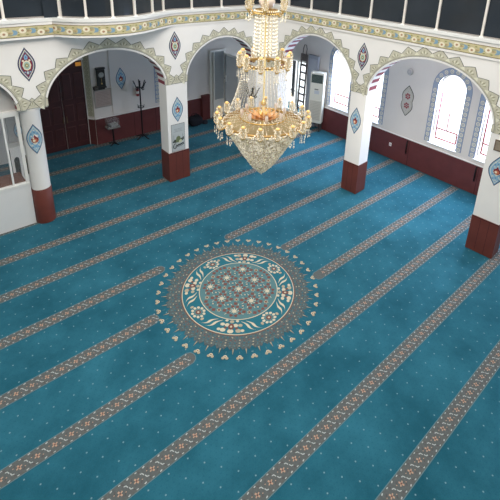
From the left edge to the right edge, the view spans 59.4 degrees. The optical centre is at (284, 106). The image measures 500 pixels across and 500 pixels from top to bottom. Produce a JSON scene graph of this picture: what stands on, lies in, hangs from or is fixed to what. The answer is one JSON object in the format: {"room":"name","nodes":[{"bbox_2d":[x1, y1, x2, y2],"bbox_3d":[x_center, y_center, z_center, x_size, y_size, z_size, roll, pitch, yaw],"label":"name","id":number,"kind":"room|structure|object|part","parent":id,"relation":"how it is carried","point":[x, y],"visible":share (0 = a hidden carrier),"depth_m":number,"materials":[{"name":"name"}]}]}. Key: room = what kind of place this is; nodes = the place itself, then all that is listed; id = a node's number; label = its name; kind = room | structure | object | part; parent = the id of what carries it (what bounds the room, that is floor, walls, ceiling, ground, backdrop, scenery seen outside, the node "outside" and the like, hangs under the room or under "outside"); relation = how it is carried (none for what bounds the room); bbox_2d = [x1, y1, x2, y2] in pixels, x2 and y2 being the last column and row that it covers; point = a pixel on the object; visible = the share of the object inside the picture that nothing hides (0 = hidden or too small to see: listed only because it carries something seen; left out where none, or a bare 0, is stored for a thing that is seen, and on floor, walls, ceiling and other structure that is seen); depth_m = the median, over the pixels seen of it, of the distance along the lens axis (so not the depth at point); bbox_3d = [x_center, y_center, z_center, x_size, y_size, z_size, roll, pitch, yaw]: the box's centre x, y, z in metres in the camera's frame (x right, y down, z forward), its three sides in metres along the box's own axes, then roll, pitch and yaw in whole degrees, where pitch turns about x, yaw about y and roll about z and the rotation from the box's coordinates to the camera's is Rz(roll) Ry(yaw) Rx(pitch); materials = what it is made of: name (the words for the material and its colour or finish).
{"room":"mosque","nodes":[
{"label":"mosque","id":0,"kind":"room"},
{"bbox_2d":[5,112,23,142],"bbox_3d":[-7.224,1.075,11.862,0.420,3.100,0.104,-15,26,-40],"label":"wall","id":1,"kind":"structure","parent":0,"point":[11,128],"depth_m":11.61,"materials":[{"name":"grey paint"}]},
{"bbox_2d":[0,86,36,233],"bbox_3d":[-7.730,1.147,9.631,3.340,4.390,0.680,-15,26,-40],"label":"wall partition","id":2,"kind":"structure","parent":0,"point":[17,210],"depth_m":10.69,"materials":[{"name":"white paint"}]},
{"bbox_3d":[-7.484,-0.224,8.981,3.250,1.350,0.001,-15,26,-40],"label":"panel","id":3,"kind":"part","parent":2,"relation":"part of","materials":[{"name":"white paint"}]},
{"bbox_3d":[-7.547,1.319,9.473,3.340,1.950,0.120,-15,26,-40],"label":"frame","id":4,"kind":"part","parent":2,"relation":"part of","materials":[{"name":"white"}]},
{"bbox_3d":[-7.620,2.759,9.985,3.340,1.130,0.090,-15,26,-40],"label":"panel","id":5,"kind":"part","parent":2,"relation":"part of","materials":[{"name":"white paint"}]},
{"bbox_2d":[0,75,67,164],"bbox_3d":[-9.501,-0.296,12.924,6.820,4.750,0.300,-15,26,-40],"label":"wall","id":6,"kind":"structure","parent":0,"point":[3,154],"depth_m":13.89,"materials":[{"name":"paint"}]},
{"bbox_2d":[40,58,90,153],"bbox_3d":[-7.521,-0.002,14.742,1.640,3.170,0.155,-15,26,-40],"label":"door","id":7,"kind":"structure","parent":6,"relation":"in","point":[72,83],"depth_m":14.82,"materials":[{"name":"brown wood"}]},
{"bbox_2d":[82,55,97,144],"bbox_3d":[-6.766,-0.888,14.981,0.297,4.750,0.071,7,20,10],"label":"wall","id":8,"kind":"structure","parent":0,"point":[86,67],"depth_m":15.02,"materials":[{"name":"paint"}]},
{"bbox_2d":[87,118,96,144],"bbox_3d":[-6.859,0.884,15.572,0.267,0.990,0.046,7,20,10],"label":"baseboard","id":9,"kind":"structure","parent":8,"relation":"attached to","point":[92,127],"depth_m":15.54,"materials":[{"name":"red wood"}]},
{"bbox_2d":[0,18,268,111],"bbox_3d":[-4.867,-1.247,11.017,11.340,2.136,0.482,-15,26,-40],"label":"wall","id":10,"kind":"structure","parent":0,"point":[29,68],"depth_m":10.83,"materials":[{"name":"white paint"}]},
{"bbox_2d":[0,0,259,19],"bbox_3d":[-4.462,-2.839,10.066,11.318,1.505,0.813,-15,26,-40],"label":"railing","id":11,"kind":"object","parent":10,"relation":"in","point":[9,9],"depth_m":10.02,"materials":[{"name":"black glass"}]},
{"bbox_3d":[-5.958,-2.553,9.050,0.092,1.505,0.092,-15,26,-40],"label":"post","id":12,"kind":"part","parent":11,"relation":"part of","materials":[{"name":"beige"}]},
{"bbox_3d":[-5.545,-2.666,9.417,1.126,1.500,0.078,-12,24,-35],"label":"pane","id":13,"kind":"part","parent":11,"relation":"part of","materials":[{"name":"clear glass"}]},
{"bbox_3d":[-5.074,-2.738,9.696,0.090,1.505,0.090,5,20,6],"label":"post","id":14,"kind":"part","parent":11,"relation":"part of","materials":[{"name":"beige metal"}]},
{"bbox_3d":[-4.792,-2.735,9.720,0.559,1.500,0.035,1,20,-5],"label":"pane","id":15,"kind":"part","parent":11,"relation":"part of","materials":[{"name":"clear glass"}]},
{"bbox_3d":[-4.508,-2.726,9.742,0.090,1.505,0.090,-4,21,-19],"label":"post","id":16,"kind":"part","parent":11,"relation":"part of","materials":[{"name":"beige metal"}]},
{"bbox_3d":[-4.259,-2.764,9.878,0.566,1.500,0.031,-8,22,-28],"label":"pane","id":17,"kind":"part","parent":11,"relation":"part of","materials":[{"name":"clear glass"}]},
{"bbox_3d":[-4.006,-2.795,10.009,0.090,1.505,0.090,-12,25,-37],"label":"post","id":18,"kind":"part","parent":11,"relation":"part of","materials":[{"name":"beige metal"}]},
{"bbox_3d":[-3.821,-2.864,10.221,0.032,1.500,0.570,18,25,37],"label":"pane","id":19,"kind":"part","parent":11,"relation":"part of","materials":[{"name":"clear glass"}]},
{"bbox_3d":[-3.632,-2.926,10.430,0.090,1.505,0.090,13,22,26],"label":"post","id":20,"kind":"part","parent":11,"relation":"part of","materials":[{"name":"beige"}]},
{"bbox_3d":[-3.515,-3.030,10.731,0.020,1.500,0.673,10,21,19],"label":"pane","id":21,"kind":"part","parent":11,"relation":"part of","materials":[{"name":"clear glass"}]},
{"bbox_3d":[-3.381,-3.126,11.027,0.090,1.505,0.090,8,20,14],"label":"post","id":22,"kind":"part","parent":11,"relation":"part of","materials":[{"name":"beige"}]},
{"bbox_3d":[-3.326,-3.208,11.258,0.006,1.500,0.502,9,20,16],"label":"pane","id":23,"kind":"part","parent":11,"relation":"part of","materials":[{"name":"clear glass"}]},
{"bbox_3d":[-2.957,-3.396,11.841,0.059,1.500,0.945,19,25,38],"label":"pane","id":24,"kind":"part","parent":11,"relation":"part of","materials":[{"name":"clear glass"}]},
{"bbox_3d":[-2.249,-3.591,12.490,1.014,1.500,0.001,-15,26,-40],"label":"pane","id":25,"kind":"part","parent":11,"relation":"part of","materials":[{"name":"glass"}]},
{"bbox_3d":[-1.501,-3.786,13.146,1.014,1.500,0.001,-15,26,-40],"label":"pane","id":26,"kind":"part","parent":11,"relation":"part of","materials":[{"name":"glass"}]},
{"bbox_2d":[0,5,268,40],"bbox_3d":[-4.585,-1.964,10.465,11.321,0.430,1.260,-15,26,-40],"label":"wall","id":27,"kind":"structure","parent":0,"point":[31,28],"depth_m":10.23,"materials":[{"name":"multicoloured paint"}]},
{"bbox_2d":[89,37,245,118],"bbox_3d":[-3.728,-1.674,17.624,8.070,4.750,0.359,-15,26,-40],"label":"wall","id":28,"kind":"structure","parent":0,"point":[122,67],"depth_m":16.09,"materials":[{"name":"paint"}]},
{"bbox_2d":[95,67,106,89],"bbox_3d":[-6.350,-0.967,15.067,0.310,0.780,0.120,-15,26,-40],"label":"wall clock","id":29,"kind":"object","parent":28,"relation":"attached to","point":[100,72],"visible":1,"depth_m":15.02,"materials":[{"name":"brown wood"}]},
{"bbox_2d":[93,88,112,108],"bbox_3d":[-6.389,-0.296,15.357,0.620,0.660,0.030,-15,26,-40],"label":"framed panel","id":30,"kind":"object","parent":28,"relation":"attached to","point":[102,98],"visible":1,"depth_m":15.35,"materials":[{"name":"beige"}]},
{"bbox_2d":[95,94,209,144],"bbox_3d":[-4.934,0.422,17.010,4.690,1.080,0.165,-15,26,-40],"label":"baseboard","id":31,"kind":"structure","parent":28,"relation":"attached to","point":[129,123],"depth_m":16.52,"materials":[{"name":"red wood"}]},
{"bbox_2d":[209,48,247,117],"bbox_3d":[-2.185,-0.703,17.822,0.770,2.940,2.015,-15,26,-40],"label":"door","id":32,"kind":"structure","parent":0,"point":[224,63],"depth_m":18.31,"materials":[{"name":"white"}]},
{"bbox_3d":[-2.843,-0.973,18.485,0.760,2.940,0.070,-15,26,-40],"label":"door frame","id":33,"kind":"part","parent":32,"relation":"part of","materials":[{"name":"white"}]},
{"bbox_3d":[-2.771,-1.312,18.418,0.470,2.110,0.001,-15,26,-40],"label":"pane","id":34,"kind":"part","parent":32,"relation":"part of","materials":[{"name":"glass"}]},
{"bbox_3d":[-1.926,-0.681,18.081,0.060,2.750,2.010,-15,26,-40],"label":"frame","id":35,"kind":"part","parent":32,"relation":"part of","materials":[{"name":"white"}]},
{"bbox_3d":[-2.232,-1.010,18.333,0.001,2.210,0.930,-15,26,-40],"label":"pane","id":36,"kind":"part","parent":32,"relation":"part of","materials":[{"name":"glass"}]},
{"bbox_3d":[-1.579,-0.740,17.668,0.001,2.210,0.890,-15,26,-40],"label":"pane","id":37,"kind":"part","parent":32,"relation":"part of","materials":[{"name":"clear glass"}]},
{"bbox_2d":[0,101,499,499],"bbox_3d":[-1.483,4.497,7.671,22.000,0.019,21.200,-15,26,-40],"label":"floor","id":38,"kind":"structure","parent":0,"point":[227,329],"depth_m":8.33,"materials":[{"name":"teal carpet"}]},
{"bbox_2d":[8,140,32,197],"bbox_3d":[-7.146,1.795,11.941,0.560,1.700,0.340,-15,26,-40],"label":"bench","id":39,"kind":"object","parent":38,"relation":"on","point":[14,148],"visible":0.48,"depth_m":11.65,"materials":[{"name":"white paint"}]},
{"bbox_2d":[19,108,55,223],"bbox_3d":[-6.156,1.462,10.881,0.490,3.108,0.491,-15,26,-40],"label":"column","id":40,"kind":"structure","parent":38,"relation":"on","point":[31,124],"depth_m":10.72,"materials":[{"name":"white paint"}]},
{"bbox_2d":[105,122,119,145],"bbox_3d":[-6.160,0.900,15.653,0.440,0.988,0.350,-15,26,-40],"label":"display stand","id":41,"kind":"object","parent":38,"relation":"on","point":[113,125],"visible":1,"depth_m":15.57,"materials":[{"name":"black metal"}]},
{"bbox_2d":[105,125,119,129],"bbox_3d":[-6.152,0.727,15.592,0.440,0.050,0.300,-15,26,-40],"label":"tray","id":42,"kind":"object","parent":41,"relation":"on","point":[109,127],"depth_m":15.48,"materials":[{"name":"grey"}]},
{"bbox_2d":[133,79,148,139],"bbox_3d":[-5.300,0.112,16.091,0.462,2.254,0.519,-5,21,-22],"label":"coat stand","id":43,"kind":"object","parent":38,"relation":"on","point":[139,83],"visible":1,"depth_m":15.97,"materials":[{"name":"black metal"}]},
{"bbox_2d":[158,82,189,181],"bbox_3d":[-3.358,0.738,13.311,0.694,3.113,0.496,-15,26,-40],"label":"column","id":44,"kind":"structure","parent":38,"relation":"on","point":[172,98],"depth_m":13.07,"materials":[{"name":"white paint"}]},
{"bbox_2d":[171,122,184,152],"bbox_3d":[-3.215,0.933,13.181,0.450,0.890,0.022,-15,26,-40],"label":"poster","id":45,"kind":"object","parent":44,"relation":"on","point":[177,130],"visible":1,"depth_m":13.18,"materials":[{"name":"grey paper"}]},
{"bbox_2d":[173,134,183,142],"bbox_3d":[-3.217,0.966,13.194,0.380,0.300,0.006,-15,26,-40],"label":"picture","id":46,"kind":"object","parent":45,"relation":"on","point":[177,138],"depth_m":13.20,"materials":[{"name":"multicoloured"}]},
{"bbox_2d":[188,113,207,125],"bbox_3d":[-3.577,0.491,17.888,0.878,0.514,0.401,-15,26,-40],"label":"bag","id":47,"kind":"object","parent":38,"relation":"on","point":[193,120],"visible":1,"depth_m":17.70,"materials":[{"name":"black fabric"}]},
{"bbox_2d":[242,86,259,156],"bbox_3d":[-1.129,0.573,14.916,0.519,2.574,0.462,18,24,35],"label":"coat stand","id":48,"kind":"object","parent":38,"relation":"on","point":[252,88],"visible":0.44,"depth_m":14.53,"materials":[{"name":"black metal"}]},
{"bbox_2d":[247,66,287,108],"bbox_3d":[-0.635,0.120,15.341,0.979,3.178,1.034,-15,26,-40],"label":"column","id":49,"kind":"structure","parent":38,"relation":"on","point":[268,77],"depth_m":14.90,"materials":[{"name":"white paint"}]},
{"bbox_2d":[296,44,307,119],"bbox_3d":[0.721,-0.922,18.181,0.170,3.354,0.411,-15,26,-40],"label":"ladder","id":50,"kind":"object","parent":38,"relation":"on","point":[304,57],"visible":0.91,"depth_m":18.07,"materials":[{"name":"grey metal"}]},
{"bbox_3d":[0.600,-0.784,18.360,0.170,2.962,0.081,-15,26,-40],"label":"rail","id":51,"kind":"part","parent":50,"relation":"part of","materials":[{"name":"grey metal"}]},
{"bbox_3d":[0.822,-0.693,18.134,0.170,2.962,0.081,-15,26,-40],"label":"rail","id":52,"kind":"part","parent":50,"relation":"part of","materials":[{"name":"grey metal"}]},
{"bbox_2d":[308,71,326,131],"bbox_3d":[1.284,-0.196,17.580,0.560,2.460,0.337,10,21,19],"label":"air conditioner","id":53,"kind":"object","parent":38,"relation":"on","point":[318,78],"visible":0.81,"depth_m":17.36,"materials":[{"name":"beige plastic"}]},
{"bbox_2d":[309,100,320,120],"bbox_3d":[1.211,0.151,17.550,0.480,0.840,0.025,10,21,19],"label":"grille","id":54,"kind":"object","parent":53,"relation":"attached to","point":[314,105],"depth_m":17.54,"materials":[{"name":"beige plastic"}]},
{"bbox_2d":[341,91,375,193],"bbox_3d":[2.191,1.058,13.117,0.554,3.173,0.496,20,26,40],"label":"column","id":55,"kind":"structure","parent":38,"relation":"on","point":[361,108],"depth_m":12.93,"materials":[{"name":"white paint"}]},
{"bbox_2d":[465,132,499,258],"bbox_3d":[5.074,2.118,10.555,0.654,3.173,0.496,20,26,40],"label":"column","id":56,"kind":"structure","parent":38,"relation":"on","point":[483,237],"depth_m":10.52,"materials":[{"name":"white paint"}]},
{"bbox_2d":[493,139,499,151],"bbox_3d":[4.967,0.924,9.949,0.360,0.270,0.026,20,26,40],"label":"frame","id":57,"kind":"object","parent":56,"relation":"attached to","point":[497,142],"visible":1,"depth_m":10.01,"materials":[{"name":"brown"}]},
{"bbox_3d":[4.960,0.926,9.942,0.300,0.210,0.006,20,26,40],"label":"plate","id":58,"kind":"part","parent":57,"relation":"part of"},
{"bbox_2d":[267,18,499,134],"bbox_3d":[3.995,-0.762,10.750,12.220,2.138,0.482,20,26,40],"label":"wall","id":59,"kind":"structure","parent":0,"point":[367,59],"depth_m":11.79,"materials":[{"name":"white paint"}]},
{"bbox_2d":[275,0,499,39],"bbox_3d":[4.005,-2.452,10.046,12.200,1.505,0.110,20,26,40],"label":"railing","id":60,"kind":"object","parent":59,"relation":"in","point":[479,18],"depth_m":10.64,"materials":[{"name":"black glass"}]},
{"bbox_3d":[0.519,-3.742,13.162,0.915,1.500,0.001,20,26,40],"label":"pane","id":61,"kind":"part","parent":60,"relation":"part of","materials":[{"name":"clear glass"}]},
{"bbox_3d":[1.234,-3.479,12.527,1.067,1.500,0.001,20,26,40],"label":"pane","id":62,"kind":"part","parent":60,"relation":"part of","materials":[{"name":"clear glass"}]},
{"bbox_3d":[1.605,-3.331,12.172,0.090,1.505,0.090,20,26,40],"label":"post","id":63,"kind":"part","parent":60,"relation":"part of","materials":[{"name":"beige"}]},
{"bbox_3d":[1.987,-3.203,11.858,1.022,1.500,0.001,20,26,40],"label":"pane","id":64,"kind":"part","parent":60,"relation":"part of","materials":[{"name":"clear glass"}]},
{"bbox_3d":[2.341,-3.061,11.518,0.090,1.505,0.090,20,26,40],"label":"post","id":65,"kind":"part","parent":60,"relation":"part of","materials":[{"name":"beige metal"}]},
{"bbox_3d":[2.712,-2.936,11.213,0.991,1.500,0.001,20,26,40],"label":"pane","id":66,"kind":"part","parent":60,"relation":"part of","materials":[{"name":"clear glass"}]},
{"bbox_3d":[3.056,-2.798,10.883,0.090,1.505,0.090,20,26,40],"label":"post","id":67,"kind":"part","parent":60,"relation":"part of","materials":[{"name":"beige metal"}]},
{"bbox_3d":[3.394,-2.686,10.607,0.900,1.500,0.001,20,26,40],"label":"pane","id":68,"kind":"part","parent":60,"relation":"part of","materials":[{"name":"clear glass"}]},
{"bbox_3d":[3.704,-2.560,10.306,0.090,1.505,0.090,20,26,40],"label":"post","id":69,"kind":"part","parent":60,"relation":"part of","materials":[{"name":"beige metal"}]},
{"bbox_3d":[4.108,-2.423,9.973,1.083,1.500,0.001,20,26,40],"label":"pane","id":70,"kind":"part","parent":60,"relation":"part of","materials":[{"name":"clear glass"}]},
{"bbox_3d":[4.485,-2.273,9.613,0.090,1.505,0.090,20,26,40],"label":"post","id":71,"kind":"part","parent":60,"relation":"part of","materials":[{"name":"beige"}]},
{"bbox_3d":[4.856,-2.148,9.308,0.991,1.500,0.001,20,26,40],"label":"pane","id":72,"kind":"part","parent":60,"relation":"part of","materials":[{"name":"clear glass"}]},
{"bbox_2d":[272,4,499,61],"bbox_3d":[4.032,-1.559,10.446,12.200,0.450,0.535,20,26,40],"label":"wall","id":73,"kind":"structure","parent":0,"point":[468,45],"depth_m":11.10,"materials":[{"name":"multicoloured paint"}]},
{"bbox_2d":[287,35,488,166],"bbox_3d":[5.112,0.054,14.041,0.316,4.750,17.530,-15,26,-40],"label":"wall","id":74,"kind":"structure","parent":0,"point":[408,105],"depth_m":14.61,"materials":[{"name":"paint"}]},
{"bbox_2d":[286,58,305,117],"bbox_3d":[0.454,-0.790,18.951,0.270,2.560,1.360,-15,26,-40],"label":"door","id":75,"kind":"structure","parent":74,"relation":"in","point":[294,74],"depth_m":18.83,"materials":[{"name":"white"}]},
{"bbox_2d":[305,54,319,126],"bbox_3d":[1.123,-0.642,18.034,0.115,3.000,0.540,-15,26,-40],"label":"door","id":76,"kind":"structure","parent":74,"relation":"in","point":[314,61],"depth_m":17.78,"materials":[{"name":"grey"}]},
{"bbox_2d":[328,51,348,112],"bbox_3d":[2.217,-1.060,16.881,0.230,2.434,1.020,-15,26,-40],"label":"window","id":77,"kind":"structure","parent":74,"relation":"in","point":[333,99],"depth_m":17.27,"materials":[{"name":"white"}]},
{"bbox_3d":[2.118,0.084,17.249,0.120,0.025,1.020,-15,26,-40],"label":"sill","id":78,"kind":"part","parent":77,"relation":"part of","materials":[{"name":"white"}]},
{"bbox_3d":[2.291,-1.091,16.941,0.030,2.410,0.920,-15,26,-40],"label":"frame","id":79,"kind":"part","parent":77,"relation":"part of","materials":[{"name":"white"}]},
{"bbox_3d":[2.244,-0.266,17.230,0.025,0.376,0.756,-15,26,-40],"label":"red bar frame","id":80,"kind":"part","parent":77,"relation":"part of","materials":[{"name":"red"}]},
{"bbox_2d":[372,106,379,123],"bbox_3d":[3.192,-0.657,15.887,0.230,2.434,1.020,-15,26,-40],"label":"window","id":81,"kind":"structure","parent":74,"relation":"in","point":[375,122],"depth_m":16.07,"materials":[{"name":"white"}]},
{"bbox_2d":[318,107,482,195],"bbox_3d":[6.019,2.321,13.386,0.117,0.990,13.750,-15,26,-40],"label":"baseboard","id":82,"kind":"structure","parent":74,"relation":"attached to","point":[463,174],"depth_m":14.91,"materials":[{"name":"red wood"}]},
{"bbox_2d":[407,68,412,74],"bbox_3d":[4.148,-1.151,14.465,0.087,0.240,0.200,-15,26,-40],"label":"wall speaker","id":83,"kind":"object","parent":74,"relation":"attached to","point":[410,70],"visible":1,"depth_m":14.42,"materials":[{"name":"grey plastic"}]},
{"bbox_2d":[427,75,457,152],"bbox_3d":[5.205,0.162,13.833,0.230,2.424,1.020,-15,26,-40],"label":"window","id":84,"kind":"structure","parent":74,"relation":"in","point":[440,95],"depth_m":14.16,"materials":[{"name":"white"}]},
{"bbox_3d":[5.107,1.301,14.199,0.120,0.025,1.020,-15,26,-40],"label":"sill","id":85,"kind":"part","parent":84,"relation":"part of","materials":[{"name":"white"}]},
{"bbox_3d":[5.260,0.385,13.979,0.025,1.578,0.758,-15,26,-40],"label":"red bar frame","id":86,"kind":"part","parent":84,"relation":"part of","materials":[{"name":"red"}]},
{"bbox_2d":[472,105,490,162],"bbox_3d":[6.248,0.593,12.770,0.230,2.424,1.020,-15,26,-40],"label":"window","id":87,"kind":"structure","parent":74,"relation":"in","point":[481,153],"depth_m":13.25,"materials":[{"name":"white"}]},
{"bbox_3d":[6.322,0.562,12.831,0.030,2.400,0.920,-15,26,-40],"label":"frame","id":88,"kind":"part","parent":87,"relation":"part of","materials":[{"name":"white"}]},
{"bbox_3d":[6.303,0.817,12.917,0.025,1.578,0.758,-15,26,-40],"label":"red bar frame","id":89,"kind":"part","parent":87,"relation":"part of","materials":[{"name":"red"}]},
{"bbox_3d":[-1.312,-0.273,5.901,21.800,0.200,21.000,-15,26,-40],"label":"ceiling","id":90,"kind":"structure","parent":0,"visible":0},
{"bbox_2d":[213,0,311,173],"bbox_3d":[-0.364,-0.983,8.134,1.896,5.070,1.925,3,20,0],"label":"chandelier","id":91,"kind":"object","parent":90,"relation":"hanging from","point":[262,134],"visible":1,"depth_m":8.19,"materials":[{"name":"gold metal"}]},
{"bbox_2d":[225,111,301,173],"bbox_3d":[-0.459,0.849,8.785,1.611,1.179,1.602,-15,26,-40],"label":"basket","id":92,"kind":"object","parent":91,"relation":"on","point":[260,153],"depth_m":8.38,"materials":[{"name":"clear glass"}]},
{"bbox_3d":[-0.338,-1.486,7.955,0.120,4.000,0.117,-15,26,-40],"label":"stem","id":93,"kind":"part","parent":91,"relation":"part of","materials":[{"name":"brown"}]},
{"bbox_3d":[-0.317,-1.900,7.808,0.300,0.280,0.300,-15,26,-40],"label":"lamp shade","id":94,"kind":"part","parent":91,"relation":"part of","materials":[{"name":"pink glass"}]}
]}

